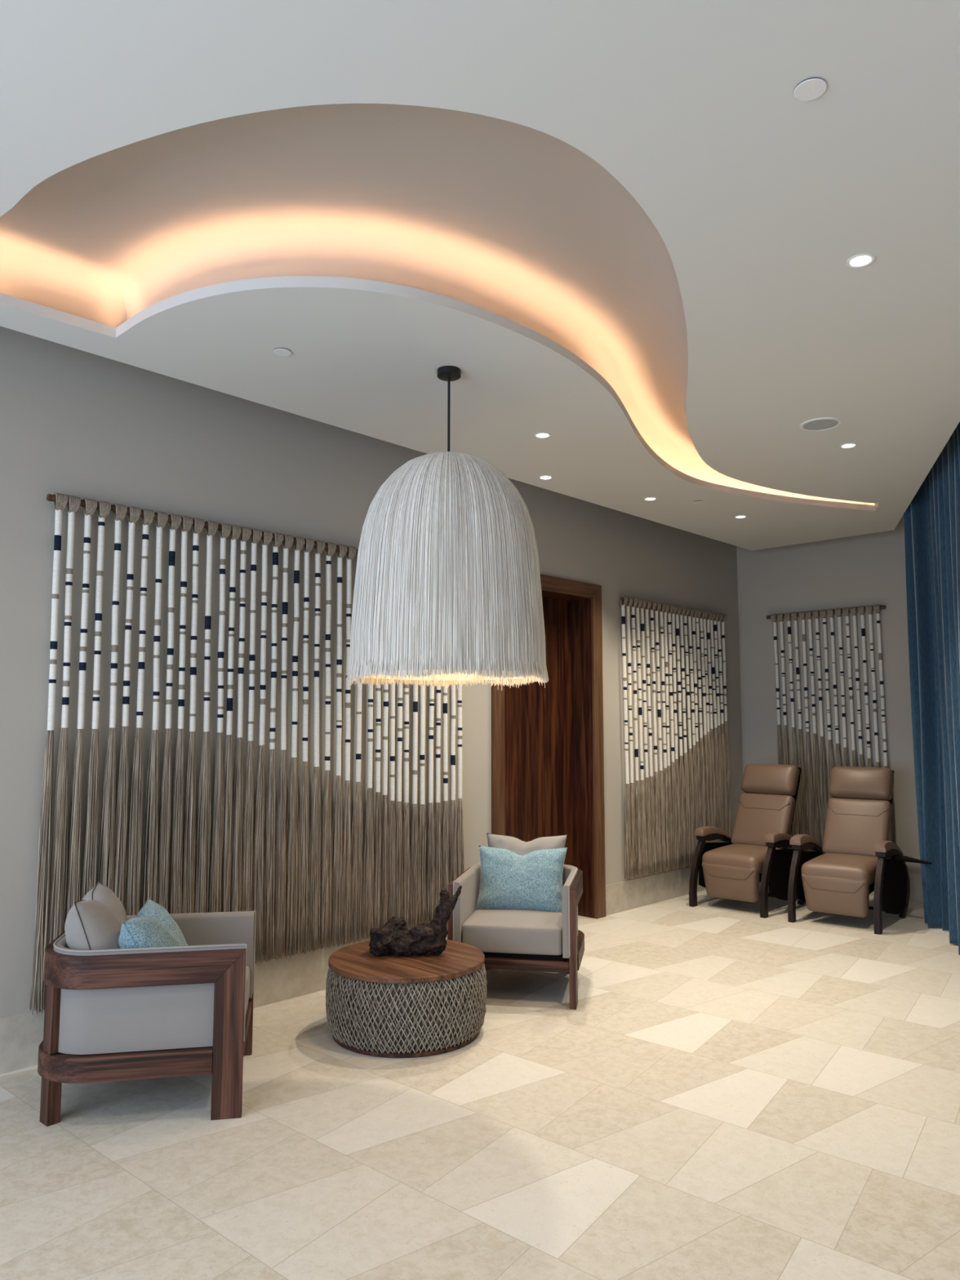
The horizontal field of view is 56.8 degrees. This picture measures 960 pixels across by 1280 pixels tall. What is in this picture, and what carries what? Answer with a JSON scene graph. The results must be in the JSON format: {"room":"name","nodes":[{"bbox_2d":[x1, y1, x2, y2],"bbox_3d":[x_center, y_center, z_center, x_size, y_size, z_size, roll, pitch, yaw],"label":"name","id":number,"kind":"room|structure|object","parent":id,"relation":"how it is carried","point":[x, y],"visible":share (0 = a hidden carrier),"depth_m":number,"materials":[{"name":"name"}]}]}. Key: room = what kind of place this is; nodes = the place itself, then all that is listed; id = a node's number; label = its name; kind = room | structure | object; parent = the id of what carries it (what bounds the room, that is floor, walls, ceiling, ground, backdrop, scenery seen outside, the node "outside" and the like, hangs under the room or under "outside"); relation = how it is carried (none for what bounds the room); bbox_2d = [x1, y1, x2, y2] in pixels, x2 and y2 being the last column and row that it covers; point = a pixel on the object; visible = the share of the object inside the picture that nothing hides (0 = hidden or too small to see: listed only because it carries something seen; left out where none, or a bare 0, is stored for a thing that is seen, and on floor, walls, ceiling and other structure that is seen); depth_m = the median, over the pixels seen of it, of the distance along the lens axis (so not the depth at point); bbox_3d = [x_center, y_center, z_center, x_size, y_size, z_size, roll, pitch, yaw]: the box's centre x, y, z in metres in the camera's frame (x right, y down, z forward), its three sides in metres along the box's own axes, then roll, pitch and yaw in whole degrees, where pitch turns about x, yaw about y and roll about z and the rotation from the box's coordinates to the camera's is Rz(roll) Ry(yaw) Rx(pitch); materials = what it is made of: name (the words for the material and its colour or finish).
{"room":"spa relaxation lounge","nodes":[
{"label":"spa relaxation lounge","id":0,"kind":"room"},
{"bbox_2d":[0,325,743,1017],"bbox_3d":[-1.284,0.109,4.915,0.120,3.720,11.100,-5,-8,44],"label":"wall","id":1,"kind":"structure","parent":0,"point":[75,422],"depth_m":4.70,"materials":[{"name":"paint"}]},
{"bbox_2d":[29,493,463,1015],"bbox_3d":[-1.052,0.575,4.970,0.078,2.338,2.736,-5,-8,44],"label":"wall hanging","id":2,"kind":"object","parent":1,"relation":"attached to","point":[394,874],"depth_m":4.72,"materials":[{"name":"brown fabric"}]},
{"bbox_2d":[0,866,706,1074],"bbox_3d":[-1.169,1.847,4.777,0.006,0.235,10.900,-5,-8,44],"label":"baseboard","id":3,"kind":"structure","parent":1,"relation":"attached to","point":[21,1035],"depth_m":4.92,"materials":[{"name":"stone"}]},
{"bbox_2d":[504,596,572,865],"bbox_3d":[0.355,0.894,6.814,0.045,2.511,1.065,-5,-8,44],"label":"door","id":4,"kind":"structure","parent":1,"relation":"in","point":[538,799],"depth_m":6.94,"materials":[{"name":"brown wood"}]},
{"bbox_2d":[491,586,605,919],"bbox_3d":[0.534,0.823,6.648,0.022,2.630,1.295,-5,-8,44],"label":"trim","id":5,"kind":"structure","parent":1,"relation":"attached to","point":[498,691],"depth_m":6.98,"materials":[{"name":"brown wood"}]},
{"bbox_2d":[541,590,595,918],"bbox_3d":[0.432,0.875,6.741,0.260,2.545,1.125,-5,-8,44],"label":"trim","id":6,"kind":"structure","parent":1,"relation":"attached to","point":[581,700],"depth_m":7.11,"materials":[{"name":"brown wood"}]},
{"bbox_2d":[539,573,601,598],"bbox_3d":[0.534,-0.429,6.768,0.022,0.115,1.295,-5,-8,44],"label":"trim","id":7,"kind":"structure","parent":1,"relation":"attached to","point":[551,584],"depth_m":6.91,"materials":[{"name":"brown wood"}]},
{"bbox_2d":[619,595,731,879],"bbox_3d":[1.778,0.848,7.908,0.078,2.321,1.765,-5,-8,44],"label":"wall hanging","id":8,"kind":"object","parent":1,"relation":"attached to","point":[703,796],"depth_m":7.81,"materials":[{"name":"brown fabric"}]},
{"bbox_2d":[0,0,959,551],"bbox_3d":[1.243,-1.454,2.554,6.346,0.057,10.590,-5,-8,44],"label":"ceiling","id":9,"kind":"structure","parent":0,"point":[759,197],"depth_m":2.88,"materials":[{"name":"white paint"}]},
{"bbox_2d":[0,103,879,511],"bbox_3d":[0.686,-1.351,4.716,2.376,0.250,6.741,-5,-8,44],"label":"cove","id":10,"kind":"object","parent":9,"relation":"attached to","point":[510,225],"visible":0.74,"depth_m":3.47,"materials":[{"name":"beige paint"}]},
{"bbox_2d":[346,365,548,688],"bbox_3d":[-0.145,-0.524,4.126,0.914,1.510,0.912,4,-7,-35],"label":"pendant lamp","id":11,"kind":"object","parent":9,"relation":"hanging from","point":[447,585],"visible":1,"depth_m":3.75,"materials":[{"name":"white fabric"}]},
{"bbox_2d":[533,432,551,438],"bbox_3d":[0.363,-1.183,5.136,0.100,0.005,0.100,-5,-8,44],"label":"recessed light","id":12,"kind":"object","parent":9,"relation":"in","point":[540,435],"visible":1,"depth_m":5.14,"materials":[{"name":"white"}]},
{"bbox_2d":[537,475,552,479],"bbox_3d":[0.445,-1.099,6.013,0.100,0.005,0.100,-5,-8,44],"label":"recessed light","id":13,"kind":"object","parent":9,"relation":"in","point":[544,477],"visible":1,"depth_m":6.01,"materials":[{"name":"white"}]},
{"bbox_2d":[643,497,657,501],"bbox_3d":[1.263,-1.044,6.582,0.100,0.005,0.100,-5,-8,44],"label":"recessed light","id":14,"kind":"object","parent":9,"relation":"in","point":[647,499],"visible":1,"depth_m":6.58,"materials":[{"name":"white"}]},
{"bbox_2d":[734,515,746,518],"bbox_3d":[2.099,-0.990,7.149,0.100,0.005,0.100,-5,-8,44],"label":"recessed light","id":15,"kind":"object","parent":9,"relation":"in","point":[740,516],"visible":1,"depth_m":7.15,"materials":[{"name":"white"}]},
{"bbox_2d":[800,417,841,431],"bbox_3d":[1.899,-1.200,4.949,0.220,0.006,0.220,-5,-8,44],"label":"ceiling speaker","id":16,"kind":"object","parent":9,"relation":"attached to","point":[818,424],"visible":1,"depth_m":4.94,"materials":[{"name":"white plastic"}]},
{"bbox_2d":[803,419,838,430],"bbox_3d":[1.899,-1.200,4.949,0.186,0.001,0.186,-5,-8,44],"label":"grille","id":17,"kind":"object","parent":16,"relation":"attached to","point":[820,424],"depth_m":4.95,"materials":[{"name":"grey metal"}]},
{"bbox_2d":[839,443,857,448],"bbox_3d":[2.211,-1.165,5.328,0.100,0.005,0.100,-5,-8,44],"label":"recessed light","id":18,"kind":"object","parent":9,"relation":"in","point":[846,446],"visible":1,"depth_m":5.33,"materials":[{"name":"white"}]},
{"bbox_2d":[845,253,875,267],"bbox_3d":[1.374,-1.368,3.204,0.098,0.005,0.098,-5,-8,44],"label":"recessed light","id":19,"kind":"object","parent":9,"relation":"in","point":[866,259],"visible":1,"depth_m":3.20,"materials":[{"name":"white"}]},
{"bbox_2d":[0,882,959,1279],"bbox_3d":[1.367,1.778,2.305,7.683,0.100,11.350,-5,-8,44],"label":"floor","id":20,"kind":"structure","parent":0,"point":[728,1091],"depth_m":3.27,"materials":[{"name":"tile"}]},
{"bbox_2d":[37,911,255,1126],"bbox_3d":[-1.366,1.538,3.702,0.790,0.644,0.712,1,-6,-11],"label":"armchair","id":21,"kind":"object","parent":20,"relation":"on","point":[153,1012],"visible":0.89,"depth_m":3.40,"materials":[{"name":"brown wood"}]},
{"bbox_2d":[64,881,128,950],"bbox_3d":[-1.544,1.241,3.635,0.252,0.422,0.473,1,-6,-13],"label":"throw pillow","id":22,"kind":"object","parent":21,"relation":"on","point":[93,922],"visible":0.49,"depth_m":3.47,"materials":[{"name":"grey fabric"}]},
{"bbox_2d":[118,897,187,948],"bbox_3d":[-1.335,1.297,3.680,0.260,0.360,0.483,1,-6,-9],"label":"throw pillow","id":23,"kind":"object","parent":21,"relation":"on","point":[153,926],"visible":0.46,"depth_m":3.55,"materials":[{"name":"teal fabric"}]},
{"bbox_2d":[245,965,249,1013],"bbox_3d":[-1.321,1.521,3.713,0.679,0.175,0.560,1,-6,-11],"label":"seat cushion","id":24,"kind":"object","parent":21,"relation":"on","point":[247,984],"depth_m":3.87,"materials":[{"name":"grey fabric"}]},
{"bbox_2d":[325,939,487,1057],"bbox_3d":[-0.362,1.746,4.388,0.792,0.360,0.793,-2,-6,17],"label":"round table","id":25,"kind":"object","parent":20,"relation":"on","point":[393,1006],"visible":0.94,"depth_m":4.08,"materials":[{"name":"grey wicker"}]},
{"bbox_2d":[368,885,462,956],"bbox_3d":[-0.328,1.408,4.450,0.470,0.340,0.207,0,-5,5],"label":"driftwood","id":26,"kind":"object","parent":25,"relation":"on","point":[427,938],"visible":1,"depth_m":4.41,"materials":[{"name":"brown wood"}]},
{"bbox_2d":[447,863,584,1009],"bbox_3d":[0.238,1.680,5.176,0.712,0.644,0.790,-1,-6,11],"label":"armchair","id":27,"kind":"object","parent":20,"relation":"on","point":[518,940],"visible":0.69,"depth_m":4.82,"materials":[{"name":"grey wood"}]},
{"bbox_2d":[462,909,562,955],"bbox_3d":[0.230,1.657,5.133,0.560,0.175,0.679,-1,-6,11],"label":"seat cushion","id":28,"kind":"object","parent":27,"relation":"on","point":[492,931],"depth_m":4.83,"materials":[{"name":"grey fabric"}]},
{"bbox_2d":[475,844,567,912],"bbox_3d":[0.244,1.431,5.282,0.543,0.380,0.214,-1,-6,10],"label":"throw pillow","id":29,"kind":"object","parent":27,"relation":"on","point":[509,880],"visible":0.87,"depth_m":5.22,"materials":[{"name":"teal fabric"}]},
{"bbox_2d":[486,832,567,886],"bbox_3d":[0.280,1.399,5.422,0.503,0.414,0.185,-1,-6,10],"label":"throw pillow","id":30,"kind":"object","parent":27,"relation":"on","point":[520,846],"visible":0.34,"depth_m":5.43,"materials":[{"name":"grey fabric"}]},
{"bbox_2d":[688,763,804,918],"bbox_3d":[2.334,1.653,7.579,0.708,1.155,1.033,-5,-8,43],"label":"recliner","id":31,"kind":"object","parent":20,"relation":"on","point":[757,851],"visible":1,"depth_m":7.45,"materials":[{"name":"brown leather"}]},
{"bbox_2d":[702,844,779,873],"bbox_3d":[2.207,1.832,7.427,0.500,0.195,0.580,-5,-8,43],"label":"seat cushion","id":32,"kind":"object","parent":31,"relation":"on","point":[732,858],"depth_m":7.25,"materials":[{"name":"brown leather"}]},
{"bbox_2d":[730,792,795,848],"bbox_3d":[2.461,1.579,7.722,0.490,0.463,0.301,-5,-8,43],"label":"cushion","id":33,"kind":"object","parent":31,"relation":"on","point":[758,815],"depth_m":7.67,"materials":[{"name":"brown leather"}]},
{"bbox_2d":[741,763,799,795],"bbox_3d":[2.570,1.238,7.870,0.486,0.273,0.222,-5,-8,43],"label":"cushion","id":34,"kind":"object","parent":31,"relation":"on","point":[758,780],"depth_m":7.78,"materials":[{"name":"brown leather"}]},
{"bbox_2d":[787,766,932,934],"bbox_3d":[3.036,1.594,6.963,0.956,1.155,1.033,-4,-7,39],"label":"recliner","id":35,"kind":"object","parent":20,"relation":"on","point":[852,863],"visible":1,"depth_m":6.93,"materials":[{"name":"brown leather"}]},
{"bbox_2d":[801,853,877,884],"bbox_3d":[2.824,1.779,6.878,0.500,0.195,0.580,-4,-7,39],"label":"seat cushion","id":36,"kind":"object","parent":35,"relation":"on","point":[826,868],"depth_m":6.70,"materials":[{"name":"brown leather"}]},
{"bbox_2d":[822,797,892,858],"bbox_3d":[3.055,1.528,7.192,0.490,0.463,0.301,-4,-7,39],"label":"cushion","id":37,"kind":"object","parent":35,"relation":"on","point":[854,825],"depth_m":7.14,"materials":[{"name":"brown leather"}]},
{"bbox_2d":[828,766,893,800],"bbox_3d":[3.154,1.188,7.348,0.486,0.273,0.222,-4,-7,39],"label":"cushion","id":38,"kind":"object","parent":35,"relation":"on","point":[846,783],"depth_m":7.27,"materials":[{"name":"brown leather"}]},
{"bbox_2d":[736,515,920,873],"bbox_3d":[3.429,0.420,8.153,2.420,3.720,0.120,-5,-8,44],"label":"wall","id":39,"kind":"structure","parent":0,"point":[865,570],"depth_m":8.25,"materials":[{"name":"paint"}]},
{"bbox_2d":[765,604,893,858],"bbox_3d":[3.211,0.877,8.182,1.115,2.328,0.078,-5,-8,44],"label":"wall hanging","id":40,"kind":"object","parent":39,"relation":"attached to","point":[815,787],"depth_m":8.21,"materials":[{"name":"brown fabric"}]},
{"bbox_2d":[869,872,923,902],"bbox_3d":[3.287,2.159,8.036,1.894,0.235,0.006,-5,-8,44],"label":"baseboard","id":41,"kind":"structure","parent":39,"relation":"attached to","point":[915,879],"depth_m":7.61,"materials":[{"name":"stone"}]},
{"bbox_3d":[1.385,-2.025,2.666,7.353,0.100,11.170,-5,-8,44],"label":"ceiling slab","id":42,"kind":"structure","parent":0,"visible":0},
{"bbox_3d":[2.695,-1.666,4.721,2.301,0.222,4.297,-5,-8,44],"label":"track","id":43,"kind":"object","parent":42,"relation":"attached to","visible":0},
{"bbox_2d":[903,472,949,930],"bbox_3d":[3.424,0.381,6.636,0.234,3.492,0.512,0,-5,1],"label":"curtain","id":44,"kind":"object","parent":43,"relation":"hanging from","point":[926,726],"visible":0.55,"depth_m":6.74,"materials":[{"name":"blue fabric"}]},
{"bbox_2d":[928,422,959,955],"bbox_3d":[3.033,0.264,5.414,0.181,3.492,2.045,-2,-6,17],"label":"curtain","id":45,"kind":"object","parent":43,"relation":"hanging from","point":[944,474],"visible":0.88,"depth_m":5.94,"materials":[{"name":"blue fabric"}]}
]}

